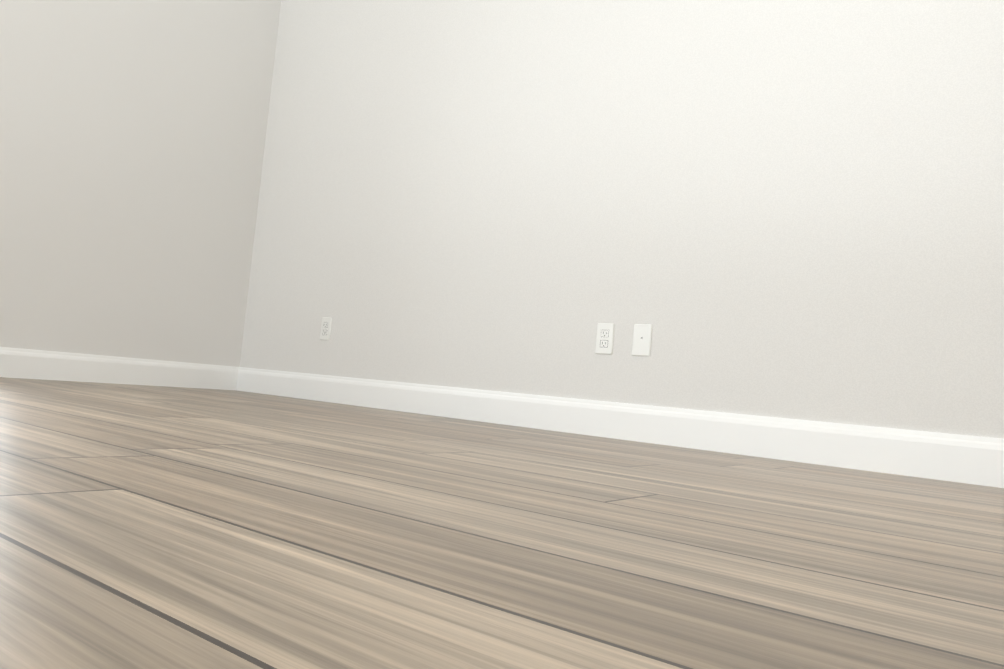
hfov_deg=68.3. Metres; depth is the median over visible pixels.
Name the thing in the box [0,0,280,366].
wall
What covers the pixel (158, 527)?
floor
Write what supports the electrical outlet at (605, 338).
attached to the wall at (782, 208)
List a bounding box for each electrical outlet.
[320,317,331,339]
[595,323,614,354]
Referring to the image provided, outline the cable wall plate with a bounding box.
[632,324,651,355]
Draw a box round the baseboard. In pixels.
[0,347,1003,487]
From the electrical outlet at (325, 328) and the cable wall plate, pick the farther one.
the electrical outlet at (325, 328)
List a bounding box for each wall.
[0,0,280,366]
[240,0,1003,438]
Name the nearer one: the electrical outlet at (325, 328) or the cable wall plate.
the cable wall plate
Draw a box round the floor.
[0,377,1003,668]
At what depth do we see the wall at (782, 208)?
2.73 m
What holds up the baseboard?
attached to the wall at (782, 208)

